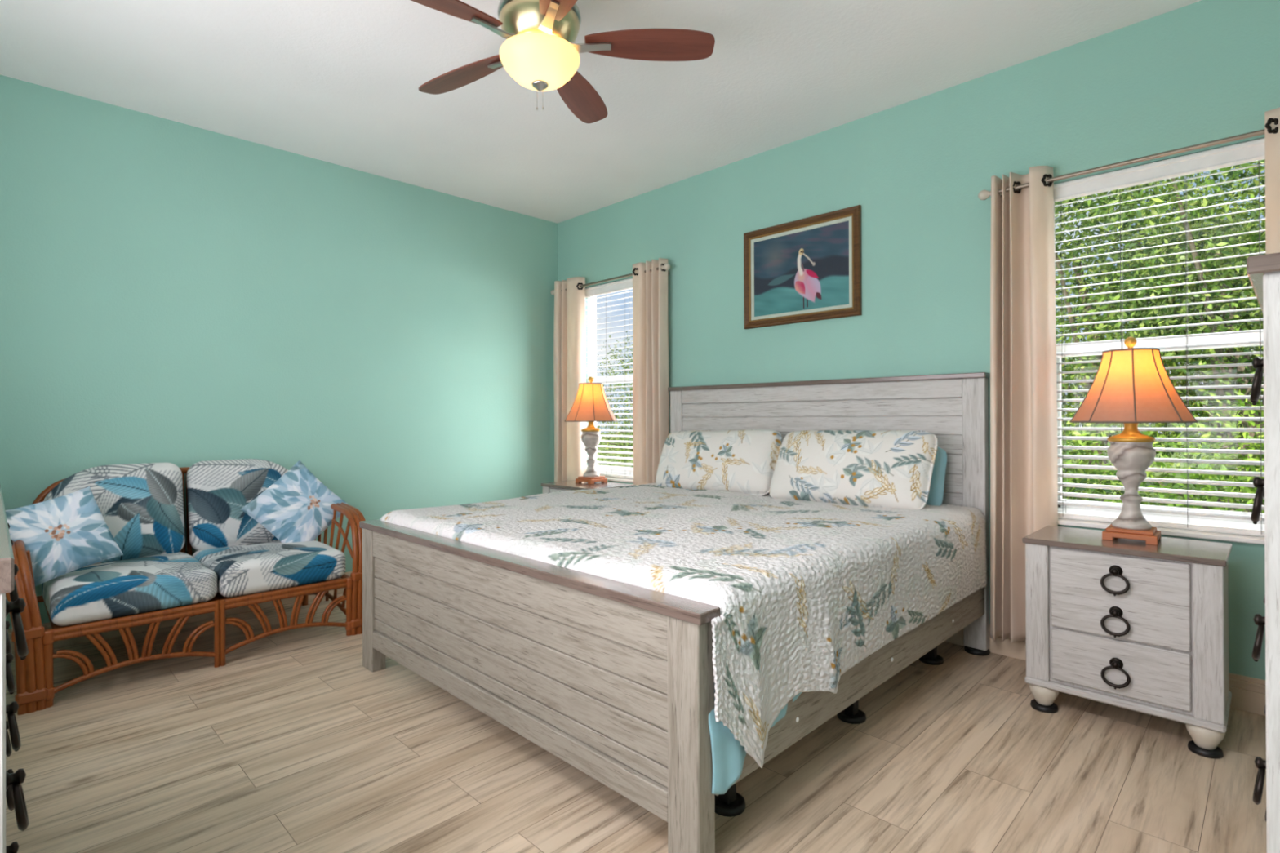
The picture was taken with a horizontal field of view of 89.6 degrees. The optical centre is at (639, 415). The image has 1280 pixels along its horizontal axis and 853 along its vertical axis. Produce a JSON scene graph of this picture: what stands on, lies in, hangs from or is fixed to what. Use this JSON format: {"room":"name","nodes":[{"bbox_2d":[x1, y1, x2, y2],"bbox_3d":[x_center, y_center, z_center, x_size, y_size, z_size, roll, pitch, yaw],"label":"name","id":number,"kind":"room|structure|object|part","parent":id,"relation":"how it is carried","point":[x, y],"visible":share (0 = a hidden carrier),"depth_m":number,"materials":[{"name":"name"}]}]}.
{"room":"bedroom","nodes":[
{"label":"bedroom","id":0,"kind":"room"},
{"bbox_2d":[0,75,557,629],"bbox_3d":[-2.165,-0.246,4.239,0.150,2.857,4.280,0,0,45],"label":"wall","id":1,"kind":"structure","parent":0,"point":[180,295],"depth_m":3.95,"materials":[{"name":"paint"}]},
{"bbox_2d":[0,0,1201,223],"bbox_3d":[-0.390,-1.746,2.482,5.160,0.120,4.280,0,0,45],"label":"ceiling","id":2,"kind":"structure","parent":0,"point":[335,82],"depth_m":3.16,"materials":[{"name":"paint"}]},
{"bbox_2d":[410,0,715,124],"bbox_3d":[-0.415,-1.419,2.420,1.264,0.534,1.251,0,0,45],"label":"ceiling fan","id":3,"kind":"object","parent":2,"relation":"hanging from","point":[540,51],"visible":1,"depth_m":2.39,"materials":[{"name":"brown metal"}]},
{"bbox_3d":[-0.702,-1.407,2.171,0.490,0.006,0.152,0,13,-38],"label":"blade","id":4,"kind":"part","parent":3,"relation":"part of","materials":[{"name":"brown wood"}]},
{"bbox_3d":[-0.723,-1.405,2.658,0.490,0.006,0.152,0,13,34],"label":"blade","id":5,"kind":"part","parent":3,"relation":"part of","materials":[{"name":"brown wood"}]},
{"bbox_3d":[-0.378,-1.528,2.429,0.312,0.073,0.312,0,0,45],"label":"motor","id":6,"kind":"part","parent":3,"relation":"part of","materials":[{"name":"silver metal"}]},
{"bbox_3d":[-0.377,-1.305,2.428,0.299,0.109,0.299,0,0,45],"label":"lamp shade","id":7,"kind":"part","parent":3,"relation":"part of","materials":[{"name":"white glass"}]},
{"bbox_3d":[-0.233,-1.409,2.040,0.152,0.006,0.490,14,-5,-20],"label":"blade","id":8,"kind":"part","parent":3,"relation":"part of","materials":[{"name":"brown wood"}]},
{"bbox_3d":[-0.266,-1.407,2.828,0.152,0.006,0.490,-14,-4,15],"label":"blade","id":9,"kind":"part","parent":3,"relation":"part of","materials":[{"name":"brown wood"}]},
{"bbox_3d":[0.037,-1.409,2.446,0.490,0.006,0.152,0,-13,-2],"label":"blade","id":10,"kind":"part","parent":3,"relation":"part of","materials":[{"name":"brown wood"}]},
{"bbox_2d":[5,593,1266,852],"bbox_3d":[-0.378,1.231,2.475,5.160,0.120,4.280,0,0,45],"label":"floor","id":11,"kind":"structure","parent":0,"point":[291,744],"depth_m":2.11,"materials":[{"name":"brown wood"}]},
{"bbox_2d":[0,484,29,852],"bbox_3d":[-1.514,0.679,1.188,1.522,0.987,0.528,0,0,45],"label":"dresser","id":12,"kind":"object","parent":11,"relation":"on","point":[11,786],"visible":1,"depth_m":0.97,"materials":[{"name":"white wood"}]},
{"bbox_3d":[-1.714,0.597,1.733,0.086,0.105,0.032,0,0,45],"label":"ring pull","id":13,"kind":"part","parent":12,"relation":"part of","materials":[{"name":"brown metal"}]},
{"bbox_3d":[-1.712,0.867,1.732,0.086,0.105,0.032,0,0,45],"label":"ring pull","id":14,"kind":"part","parent":12,"relation":"part of","materials":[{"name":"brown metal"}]},
{"bbox_3d":[-1.470,0.865,1.493,0.086,0.105,0.032,0,0,45],"label":"ring pull","id":15,"kind":"part","parent":12,"relation":"part of","materials":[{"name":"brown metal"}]},
{"bbox_3d":[-1.471,0.595,1.494,0.086,0.105,0.032,0,0,45],"label":"ring pull","id":16,"kind":"part","parent":12,"relation":"part of","materials":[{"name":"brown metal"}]},
{"bbox_3d":[-1.208,0.864,1.234,0.086,0.105,0.032,0,0,45],"label":"ring pull","id":17,"kind":"part","parent":12,"relation":"part of","materials":[{"name":"brown metal"}]},
{"bbox_3d":[-1.209,0.594,1.235,0.086,0.105,0.032,0,0,45],"label":"ring pull","id":18,"kind":"part","parent":12,"relation":"part of","materials":[{"name":"brown metal"}]},
{"bbox_3d":[-1.210,0.329,1.236,0.086,0.105,0.032,0,0,45],"label":"ring pull","id":19,"kind":"part","parent":12,"relation":"part of","materials":[{"name":"brown metal"}]},
{"bbox_3d":[-0.968,0.327,0.996,0.086,0.105,0.032,0,0,45],"label":"ring pull","id":20,"kind":"part","parent":12,"relation":"part of","materials":[{"name":"brown metal"}]},
{"bbox_3d":[-0.967,0.592,0.995,0.086,0.105,0.032,0,0,45],"label":"ring pull","id":21,"kind":"part","parent":12,"relation":"part of","materials":[{"name":"brown metal"}]},
{"bbox_2d":[4,466,365,715],"bbox_3d":[-2.290,0.735,3.322,0.889,0.893,1.464,0,0,45],"label":"loveseat","id":22,"kind":"object","parent":11,"relation":"on","point":[35,690],"visible":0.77,"depth_m":2.91,"materials":[{"name":"wicker"}]},
{"bbox_3d":[-2.714,0.814,2.814,0.777,0.736,0.144,0,0,45],"label":"arm","id":23,"kind":"part","parent":22,"relation":"part of","materials":[{"name":"wicker"}]},
{"bbox_3d":[-2.407,1.024,2.617,0.034,0.310,0.034,0,0,45],"label":"leg","id":24,"kind":"part","parent":22,"relation":"part of","materials":[{"name":"wicker"}]},
{"bbox_2d":[42,551,217,626],"bbox_3d":[-2.424,0.800,3.060,0.672,0.192,0.585,0,0,45],"label":"seat cushion","id":25,"kind":"object","parent":22,"relation":"on","point":[148,584],"visible":0.96,"depth_m":2.85,"materials":[{"name":"fabric"}]},
{"bbox_2d":[5,486,123,586],"bbox_3d":[-2.575,0.531,2.860,0.187,0.405,0.421,0,0,26],"label":"throw pillow","id":26,"kind":"object","parent":25,"relation":"on","point":[63,535],"visible":0.91,"depth_m":2.82,"materials":[{"name":"fabric"}]},
{"bbox_2d":[43,462,185,564],"bbox_3d":[-2.687,0.500,3.308,0.272,0.500,0.564,0,0,42],"label":"cushion","id":27,"kind":"object","parent":25,"relation":"on","point":[141,505],"visible":0.65,"depth_m":3.29,"materials":[{"name":"fabric"}]},
{"bbox_3d":[-2.561,0.737,3.609,0.101,0.893,1.306,0,0,45],"label":"frame","id":28,"kind":"part","parent":22,"relation":"part of","materials":[{"name":"wicker"}]},
{"bbox_3d":[-1.992,0.895,3.049,0.043,0.051,1.198,0,0,45],"label":"rail","id":29,"kind":"part","parent":22,"relation":"part of","materials":[{"name":"wicker"}]},
{"bbox_3d":[-1.982,1.024,3.038,0.023,0.310,0.045,0,0,45],"label":"leg","id":30,"kind":"part","parent":22,"relation":"part of","materials":[{"name":"wicker"}]},
{"bbox_2d":[191,540,345,597],"bbox_3d":[-2.008,0.801,3.481,0.672,0.191,0.585,0,0,45],"label":"seat cushion","id":31,"kind":"object","parent":22,"relation":"on","point":[241,570],"visible":0.89,"depth_m":3.28,"materials":[{"name":"fabric"}]},
{"bbox_2d":[186,458,288,551],"bbox_3d":[-2.274,0.500,3.726,0.272,0.500,0.562,0,0,42],"label":"cushion","id":32,"kind":"object","parent":31,"relation":"on","point":[217,491],"visible":0.59,"depth_m":3.57,"materials":[{"name":"fabric"}]},
{"bbox_2d":[240,460,349,542],"bbox_3d":[-1.966,0.527,3.703,0.564,0.538,0.201,0,0,-34],"label":"throw pillow","id":33,"kind":"object","parent":31,"relation":"on","point":[296,507],"visible":0.92,"depth_m":3.65,"materials":[{"name":"fabric"}]},
{"bbox_3d":[-1.776,0.812,3.763,0.777,0.736,0.116,0,0,45],"label":"arm","id":34,"kind":"part","parent":22,"relation":"part of","materials":[{"name":"wicker"}]},
{"bbox_3d":[-1.565,1.023,3.469,0.034,0.310,0.034,0,0,45],"label":"leg","id":35,"kind":"part","parent":22,"relation":"part of","materials":[{"name":"wicker"}]},
{"bbox_2d":[541,480,635,493],"bbox_3d":[-0.388,0.827,4.704,0.603,0.659,0.422,0,0,45],"label":"nightstand","id":36,"kind":"object","parent":11,"relation":"on","point":[548,487],"visible":0.02,"depth_m":4.67,"materials":[{"name":"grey wood"}]},
{"bbox_3d":[-0.504,0.679,4.587,0.415,0.303,0.027,0,0,45],"label":"drawer","id":37,"kind":"part","parent":36,"relation":"part of","materials":[{"name":"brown wood"}]},
{"bbox_2d":[564,376,617,484],"bbox_3d":[-0.364,0.100,4.815,0.393,0.792,0.394,0,0,45],"label":"table lamp","id":38,"kind":"object","parent":36,"relation":"on","point":[591,405],"visible":1,"depth_m":4.74,"materials":[{"name":"orange fabric"}]},
{"bbox_3d":[-0.365,-0.101,4.815,0.386,0.278,0.386,0,0,45],"label":"lamp shade","id":39,"kind":"part","parent":38,"relation":"part of","materials":[{"name":"fabric"}]},
{"bbox_3d":[-0.365,-0.101,4.815,0.393,0.285,0.394,0,0,45],"label":"shade trim","id":40,"kind":"part","parent":38,"relation":"part of","materials":[{"name":"brown fabric"}]},
{"bbox_2d":[359,372,990,852],"bbox_3d":[0.203,0.482,3.100,2.070,1.377,2.245,0,0,45],"label":"king bed","id":41,"kind":"object","parent":11,"relation":"on","point":[612,679],"visible":0.73,"depth_m":2.19,"materials":[{"name":"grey wood"}]},
{"bbox_3d":[-1.244,0.850,3.011,0.106,0.652,0.066,0,0,45],"label":"footboard post","id":42,"kind":"part","parent":41,"relation":"part of","materials":[{"name":"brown wood"}]},
{"bbox_3d":[-0.559,0.580,2.331,1.826,0.121,0.053,0,0,45],"label":"footboard rail","id":43,"kind":"part","parent":41,"relation":"part of","materials":[{"name":"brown wood"}]},
{"bbox_3d":[-0.557,1.020,2.330,1.826,0.078,0.057,0,0,45],"label":"footboard rail","id":44,"kind":"part","parent":41,"relation":"part of","materials":[{"name":"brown wood"}]},
{"bbox_3d":[-0.555,0.811,2.329,1.856,0.340,0.036,0,0,45],"label":"footboard","id":45,"kind":"part","parent":41,"relation":"part of","materials":[{"name":"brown wood"}]},
{"bbox_3d":[0.274,0.487,4.559,0.104,1.330,0.058,0,0,45],"label":"headboard post","id":46,"kind":"part","parent":41,"relation":"part of","materials":[{"name":"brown wood"}]},
{"bbox_3d":[0.131,0.841,1.653,0.106,0.652,0.066,0,0,45],"label":"footboard post","id":47,"kind":"part","parent":41,"relation":"part of","materials":[{"name":"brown wood"}]},
{"bbox_3d":[0.261,1.052,1.927,0.040,0.191,0.040,0,0,45],"label":"support leg","id":48,"kind":"part","parent":41,"relation":"part of","materials":[{"name":"black rubber"}]},
{"bbox_3d":[0.965,-0.136,3.873,1.848,0.093,0.048,0,0,45],"label":"headboard rail","id":49,"kind":"part","parent":41,"relation":"part of","materials":[{"name":"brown wood"}]},
{"bbox_3d":[0.967,0.339,3.873,1.856,0.860,0.029,0,0,45],"label":"headboard","id":50,"kind":"part","parent":41,"relation":"part of","materials":[{"name":"grey wood"}]},
{"bbox_3d":[0.927,0.893,2.393,0.026,0.145,2.106,0,0,45],"label":"rail","id":51,"kind":"part","parent":41,"relation":"part of","materials":[{"name":"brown wood"}]},
{"bbox_3d":[0.817,1.052,2.489,0.040,0.191,0.040,0,0,45],"label":"support leg","id":52,"kind":"part","parent":41,"relation":"part of","materials":[{"name":"black rubber"}]},
{"bbox_3d":[1.386,1.051,3.065,0.040,0.191,0.040,0,0,45],"label":"support leg","id":53,"kind":"part","parent":41,"relation":"part of","materials":[{"name":"black rubber"}]},
{"bbox_3d":[1.662,0.478,3.187,0.104,1.330,0.058,0,0,45],"label":"headboard post","id":54,"kind":"part","parent":41,"relation":"part of","materials":[{"name":"grey wood"}]},
{"bbox_3d":[0.211,0.710,3.104,1.967,0.450,2.055,0,0,45],"label":"mattress","id":55,"kind":"object","parent":41,"relation":"on","visible":0},
{"bbox_2d":[378,482,986,768],"bbox_3d":[0.185,0.682,3.074,2.161,0.494,2.109,0,0,45],"label":"quilt","id":56,"kind":"object","parent":55,"relation":"on","point":[805,592],"visible":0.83,"depth_m":2.26,"materials":[{"name":"fabric"}]},
{"bbox_2d":[655,429,782,495],"bbox_3d":[0.469,0.278,3.957,0.839,0.393,0.287,0,0,39],"label":"pillow","id":57,"kind":"object","parent":56,"relation":"on","point":[742,461],"visible":0.93,"depth_m":3.82,"materials":[{"name":"fabric"}]},
{"bbox_2d":[768,430,937,509],"bbox_3d":[1.075,0.270,3.346,0.874,0.395,0.302,0,0,44],"label":"pillow","id":58,"kind":"object","parent":56,"relation":"on","point":[889,468],"visible":0.94,"depth_m":3.20,"materials":[{"name":"fabric"}]},
{"bbox_2d":[925,447,946,506],"bbox_3d":[1.222,0.310,3.430,0.195,0.329,0.777,0,0,-42],"label":"pillow","id":59,"kind":"object","parent":56,"relation":"on","point":[935,495],"visible":0.09,"depth_m":3.15,"materials":[{"name":"teal fabric"}]},
{"bbox_2d":[708,682,801,794],"bbox_3d":[0.344,0.766,1.800,0.053,0.400,0.497,0,0,45],"label":"sheet","id":60,"kind":"object","parent":55,"relation":"on","point":[728,756],"visible":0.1,"depth_m":1.65,"materials":[{"name":"teal fabric"}]},
{"bbox_2d":[714,792,745,817],"bbox_3d":[0.262,1.156,1.927,0.108,0.021,0.108,0,0,45],"label":"cup","id":61,"kind":"object","parent":11,"relation":"on","point":[737,806],"visible":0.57,"depth_m":1.89,"materials":[{"name":"black rubber"}]},
{"bbox_2d":[836,709,866,724],"bbox_3d":[0.817,1.156,2.489,0.108,0.021,0.108,0,0,45],"label":"cup","id":62,"kind":"object","parent":11,"relation":"on","point":[860,717],"visible":0.67,"depth_m":2.46,"materials":[{"name":"black rubber"}]},
{"bbox_2d":[919,653,943,665],"bbox_3d":[1.386,1.155,3.065,0.108,0.021,0.108,0,0,45],"label":"cup","id":63,"kind":"object","parent":11,"relation":"on","point":[939,660],"visible":0.71,"depth_m":3.03,"materials":[{"name":"black rubber"}]},
{"bbox_2d":[964,646,990,655],"bbox_3d":[1.666,1.154,3.183,0.114,0.021,0.114,0,0,45],"label":"cup","id":64,"kind":"object","parent":11,"relation":"on","point":[969,650],"visible":0.65,"depth_m":3.14,"materials":[{"name":"black rubber"}]},
{"bbox_2d":[1030,698,1057,713],"bbox_3d":[1.609,1.153,2.565,0.094,0.021,0.094,0,0,45],"label":"cup","id":65,"kind":"object","parent":11,"relation":"on","point":[1052,708],"visible":0.73,"depth_m":2.53,"materials":[{"name":"black rubber"}]},
{"bbox_2d":[1022,525,1232,749],"bbox_3d":[1.873,0.812,2.490,0.603,0.659,0.422,0,0,45],"label":"nightstand","id":66,"kind":"object","parent":65,"relation":"on","point":[1132,624],"visible":0.99,"depth_m":2.34,"materials":[{"name":"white wood"}]},
{"bbox_3d":[1.736,0.602,2.352,0.089,0.108,0.033,0,0,45],"label":"ring pull","id":67,"kind":"part","parent":66,"relation":"part of","materials":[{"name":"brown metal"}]},
{"bbox_3d":[1.737,0.941,2.352,0.089,0.108,0.033,0,0,45],"label":"ring pull","id":68,"kind":"part","parent":66,"relation":"part of","materials":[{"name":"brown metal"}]},
{"bbox_3d":[1.736,0.753,2.352,0.089,0.108,0.033,0,0,45],"label":"ring pull","id":69,"kind":"part","parent":66,"relation":"part of","materials":[{"name":"brown metal"}]},
{"bbox_3d":[1.757,0.665,2.374,0.415,0.303,0.027,0,0,45],"label":"drawer","id":70,"kind":"part","parent":66,"relation":"part of","materials":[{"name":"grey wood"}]},
{"bbox_3d":[1.758,0.923,2.373,0.415,0.198,0.027,0,0,45],"label":"drawer","id":71,"kind":"part","parent":66,"relation":"part of","materials":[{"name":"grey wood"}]},
{"bbox_3d":[1.881,1.050,2.497,0.595,0.028,0.394,0,0,45],"label":"moulding","id":72,"kind":"part","parent":66,"relation":"part of","materials":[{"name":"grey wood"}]},
{"bbox_2d":[1069,336,1197,545],"bbox_3d":[1.925,0.085,2.524,0.393,0.792,0.394,0,0,45],"label":"table lamp","id":73,"kind":"object","parent":66,"relation":"on","point":[1131,386],"visible":1,"depth_m":2.46,"materials":[{"name":"orange fabric"}]},
{"bbox_3d":[1.924,-0.116,2.525,0.386,0.278,0.386,0,0,45],"label":"lamp shade","id":74,"kind":"part","parent":73,"relation":"part of","materials":[{"name":"fabric"}]},
{"bbox_3d":[1.924,-0.116,2.525,0.393,0.285,0.394,0,0,45],"label":"shade trim","id":75,"kind":"part","parent":73,"relation":"part of","materials":[{"name":"brown fabric"}]},
{"bbox_2d":[1187,740,1223,759],"bbox_3d":[1.953,1.150,2.225,0.094,0.021,0.094,0,0,45],"label":"cup","id":76,"kind":"object","parent":11,"relation":"on","point":[1216,753],"visible":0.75,"depth_m":2.20,"materials":[{"name":"black rubber"}]},
{"bbox_2d":[1246,252,1279,852],"bbox_3d":[1.440,0.455,1.199,0.984,1.410,0.417,0,0,-44],"label":"dresser","id":77,"kind":"object","parent":11,"relation":"on","point":[1263,271],"visible":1,"depth_m":0.99,"materials":[{"name":"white wood"}]},
{"bbox_3d":[1.127,-0.067,1.169,0.078,0.095,0.029,0,0,-44],"label":"ring pull","id":78,"kind":"part","parent":77,"relation":"part of","materials":[{"name":"brown metal"}]},
{"bbox_3d":[1.128,0.150,1.168,0.078,0.095,0.029,0,0,-44],"label":"ring pull","id":79,"kind":"part","parent":77,"relation":"part of","materials":[{"name":"brown metal"}]},
{"bbox_3d":[1.129,0.400,1.168,0.078,0.095,0.029,0,0,-44],"label":"ring pull","id":80,"kind":"part","parent":77,"relation":"part of","materials":[{"name":"brown metal"}]},
{"bbox_3d":[1.130,0.660,1.167,0.078,0.095,0.029,0,0,-44],"label":"ring pull","id":81,"kind":"part","parent":77,"relation":"part of","materials":[{"name":"brown metal"}]},
{"bbox_2d":[557,0,1279,679],"bbox_3d":[1.068,-0.260,3.947,4.860,2.857,0.150,0,0,45],"label":"wall","id":82,"kind":"structure","parent":0,"point":[1203,71],"depth_m":3.39,"materials":[{"name":"paint"}]},
{"bbox_2d":[586,290,633,483],"bbox_3d":[-0.161,-0.277,5.137,0.920,1.579,0.185,0,0,45],"label":"window","id":83,"kind":"structure","parent":82,"relation":"in","point":[590,301],"depth_m":5.43,"materials":[{"name":"white plastic"}]},
{"bbox_2d":[585,277,633,479],"bbox_3d":[-0.185,-0.287,5.112,0.850,1.549,0.084,0,0,45],"label":"window blind","id":84,"kind":"object","parent":83,"relation":"attached to","point":[626,284],"visible":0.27,"depth_m":5.13,"materials":[{"name":"white plastic"}]},
{"bbox_3d":[-0.410,-0.262,5.354,0.002,1.485,0.055,0,0,45],"label":"ladder cord","id":85,"kind":"part","parent":84,"relation":"part of","materials":[{"name":"white fabric"}]},
{"bbox_3d":[-0.254,-0.263,5.199,0.002,1.485,0.055,0,0,45],"label":"ladder cord","id":86,"kind":"part","parent":84,"relation":"part of","materials":[{"name":"white fabric"}]},
{"bbox_3d":[-0.172,0.477,5.120,0.844,0.020,0.046,0,0,45],"label":"rail","id":87,"kind":"part","parent":84,"relation":"part of","materials":[{"name":"white plastic"}]},
{"bbox_3d":[-0.097,-0.264,5.045,0.002,1.485,0.055,0,0,45],"label":"ladder cord","id":88,"kind":"part","parent":84,"relation":"part of","materials":[{"name":"white fabric"}]},
{"bbox_3d":[-0.129,0.068,5.167,0.770,0.782,0.034,0,0,45],"label":"sash","id":89,"kind":"part","parent":83,"relation":"part of","materials":[{"name":"white plastic"}]},
{"bbox_3d":[-0.180,0.502,5.112,0.920,0.021,0.120,0,0,45],"label":"sill","id":90,"kind":"part","parent":83,"relation":"part of","materials":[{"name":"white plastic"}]},
{"bbox_2d":[551,263,670,295],"bbox_3d":[-0.250,-1.049,5.063,1.357,0.066,0.114,0,0,45],"label":"curtain rod","id":91,"kind":"object","parent":82,"relation":"attached to","point":[666,266],"visible":0.59,"depth_m":4.96,"materials":[{"name":"grey metal"}]},
{"bbox_2d":[553,276,586,482],"bbox_3d":[-0.588,-0.035,5.347,0.344,2.196,0.105,0,0,45],"label":"window curtain","id":92,"kind":"object","parent":91,"relation":"hanging from","point":[569,332],"visible":0.7,"depth_m":5.29,"materials":[{"name":"beige fabric"}]},
{"bbox_2d":[632,257,669,484],"bbox_3d":[0.072,-0.033,4.687,0.301,2.184,0.118,0,0,45],"label":"window curtain","id":93,"kind":"object","parent":91,"relation":"hanging from","point":[651,375],"visible":0.74,"depth_m":4.67,"materials":[{"name":"beige fabric"}]},
{"bbox_2d":[743,204,862,328],"bbox_3d":[0.963,-0.881,3.922,0.796,0.624,0.029,0,0,45],"label":"framed painting","id":94,"kind":"object","parent":82,"relation":"attached to","point":[806,269],"visible":1,"depth_m":3.90,"materials":[{"name":"brown wood"}]},
{"bbox_2d":[944,624,1266,715],"bbox_3d":[1.021,1.101,3.878,4.842,0.135,0.018,0,0,45],"label":"baseboard","id":95,"kind":"structure","parent":82,"relation":"attached to","point":[1248,693],"depth_m":2.55,"materials":[{"name":"paint"}]},
{"bbox_2d":[977,128,1264,199],"bbox_3d":[2.140,-1.065,2.701,1.317,0.066,0.114,0,0,45],"label":"curtain rod","id":96,"kind":"object","parent":82,"relation":"attached to","point":[984,194],"visible":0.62,"depth_m":2.69,"materials":[{"name":"grey metal"}]},
{"bbox_2d":[990,165,1057,643],"bbox_3d":[1.782,-0.039,3.009,0.269,2.198,0.108,0,0,45],"label":"window curtain","id":97,"kind":"object","parent":96,"relation":"hanging from","point":[1024,457],"visible":0.88,"depth_m":3.02,"materials":[{"name":"beige fabric"}]},
{"bbox_2d":[1264,107,1279,254],"bbox_3d":[2.450,-0.054,2.344,0.254,2.174,0.112,0,0,38],"label":"window curtain","id":98,"kind":"object","parent":96,"relation":"hanging from","point":[1272,117],"visible":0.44,"depth_m":2.40,"materials":[{"name":"beige fabric"}]},
{"bbox_2d":[1055,159,1264,544],"bbox_3d":[2.222,-0.292,2.782,0.920,1.579,0.185,0,0,45],"label":"window","id":99,"kind":"structure","parent":82,"relation":"in","point":[1252,336],"depth_m":2.76,"materials":[{"name":"white plastic"}]},
{"bbox_2d":[1053,137,1265,536],"bbox_3d":[2.197,-0.303,2.757,0.850,1.549,0.084,0,0,45],"label":"window blind","id":100,"kind":"object","parent":99,"relation":"attached to","point":[1253,150],"visible":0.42,"depth_m":2.71,"materials":[{"name":"white plastic"}]},
{"bbox_3d":[1.973,-0.278,2.999,0.002,1.485,0.055,0,0,45],"label":"ladder cord","id":101,"kind":"part","parent":100,"relation":"part of","materials":[{"name":"white fabric"}]},
{"bbox_3d":[2.129,-0.279,2.844,0.002,1.485,0.055,0,0,45],"label":"ladder cord","id":102,"kind":"part","parent":100,"relation":"part of","materials":[{"name":"white fabric"}]},
{"bbox_3d":[2.211,0.461,2.765,0.844,0.020,0.046,0,0,45],"label":"rail","id":103,"kind":"part","parent":100,"relation":"part of","materials":[{"name":"white plastic"}]},
{"bbox_3d":[2.285,-0.280,2.690,0.002,1.485,0.055,0,0,45],"label":"ladder cord","id":104,"kind":"part","parent":100,"relation":"part of","materials":[{"name":"white fabric"}]},
{"bbox_3d":[2.442,-0.281,2.535,0.002,1.485,0.055,0,0,45],"label":"ladder cord","id":105,"kind":"part","parent":100,"relation":"part of","materials":[{"name":"white fabric"}]},
{"bbox_3d":[2.254,0.052,2.812,0.770,0.782,0.034,0,0,45],"label":"sash","id":106,"kind":"part","parent":99,"relation":"part of","materials":[{"name":"white plastic"}]},
{"bbox_3d":[2.202,0.487,2.757,0.920,0.021,0.120,0,0,45],"label":"sill","id":107,"kind":"part","parent":99,"relation":"part of","materials":[{"name":"white plastic"}]},
{"label":"outside","id":108,"kind":"structure","parent":0,"visible":0},
{"bbox_2d":[596,432,1264,505],"bbox_3d":[20.438,1.476,26.992,80.000,0.150,59.840,0,0,45],"label":"ground","id":109,"kind":"structure","parent":108,"point":[1178,474],"depth_m":19.68,"materials":[{"name":"green plant"}]},
{"bbox_2d":[595,331,632,466],"bbox_3d":[0.366,-0.260,15.858,4.892,4.295,4.188,0,0,9],"label":"tree","id":110,"kind":"object","parent":109,"relation":"on","point":[620,350],"visible":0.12,"depth_m":15.60,"materials":[{"name":"green plant"}]},
{"bbox_2d":[599,342,633,467],"bbox_3d":[1.077,-0.235,12.766,3.796,3.961,4.754,0,0,-35],"label":"tree","id":111,"kind":"object","parent":109,"relation":"on","point":[619,384],"visible":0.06,"depth_m":12.73,"materials":[{"name":"green plant"}]},
{"bbox_2d":[1061,413,1196,508],"bbox_3d":[3.500,0.730,5.388,1.852,1.722,1.812,0,0,45],"label":"shrub","id":112,"kind":"object","parent":109,"relation":"on","point":[1068,461],"visible":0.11,"depth_m":5.11,"materials":[{"name":"green plant"}]},
{"bbox_2d":[1054,176,1210,473],"bbox_3d":[6.438,-1.837,11.139,5.512,6.538,5.998,0,0,45],"label":"tree","id":113,"kind":"object","parent":109,"relation":"on","point":[1068,263],"visible":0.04,"depth_m":10.42,"materials":[{"name":"green plant"}]},
{"bbox_2d":[1054,159,1265,512],"bbox_3d":[5.313,-1.196,5.864,3.289,5.222,3.469,0,0,21],"label":"tree","id":114,"kind":"object","parent":109,"relation":"on","point":[1213,286],"visible":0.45,"depth_m":5.76,"materials":[{"name":"green plant"}]},
{"bbox_2d":[1054,170,1265,502],"bbox_3d":[5.298,-1.247,7.205,3.465,5.331,3.542,0,0,33],"label":"tree","id":115,"kind":"object","parent":109,"relation":"on","point":[1077,262],"visible":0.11,"depth_m":6.80,"materials":[{"name":"green plant"}]},
{"bbox_2d":[1054,161,1265,507],"bbox_3d":[9.023,-1.887,10.091,6.170,6.612,5.660,0,0,24],"label":"tree","id":116,"kind":"object","parent":109,"relation":"on","point":[1235,205],"visible":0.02,"depth_m":10.04,"materials":[{"name":"green plant"}]},
{"bbox_2d":[1066,381,1264,513],"bbox_3d":[4.481,0.607,4.670,2.254,1.818,2.075,0,0,45],"label":"shrub","id":117,"kind":"object","parent":109,"relation":"on","point":[1248,457],"visible":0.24,"depth_m":4.71,"materials":[{"name":"green plant"}]},
{"bbox_2d":[1191,164,1265,248],"bbox_3d":[6.980,-1.608,5.644,3.527,6.031,3.676,0,0,-24],"label":"tree","id":118,"kind":"object","parent":109,"relation":"on","point":[1236,166],"visible":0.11,"depth_m":6.76,"materials":[{"name":"green plant"}]}
]}

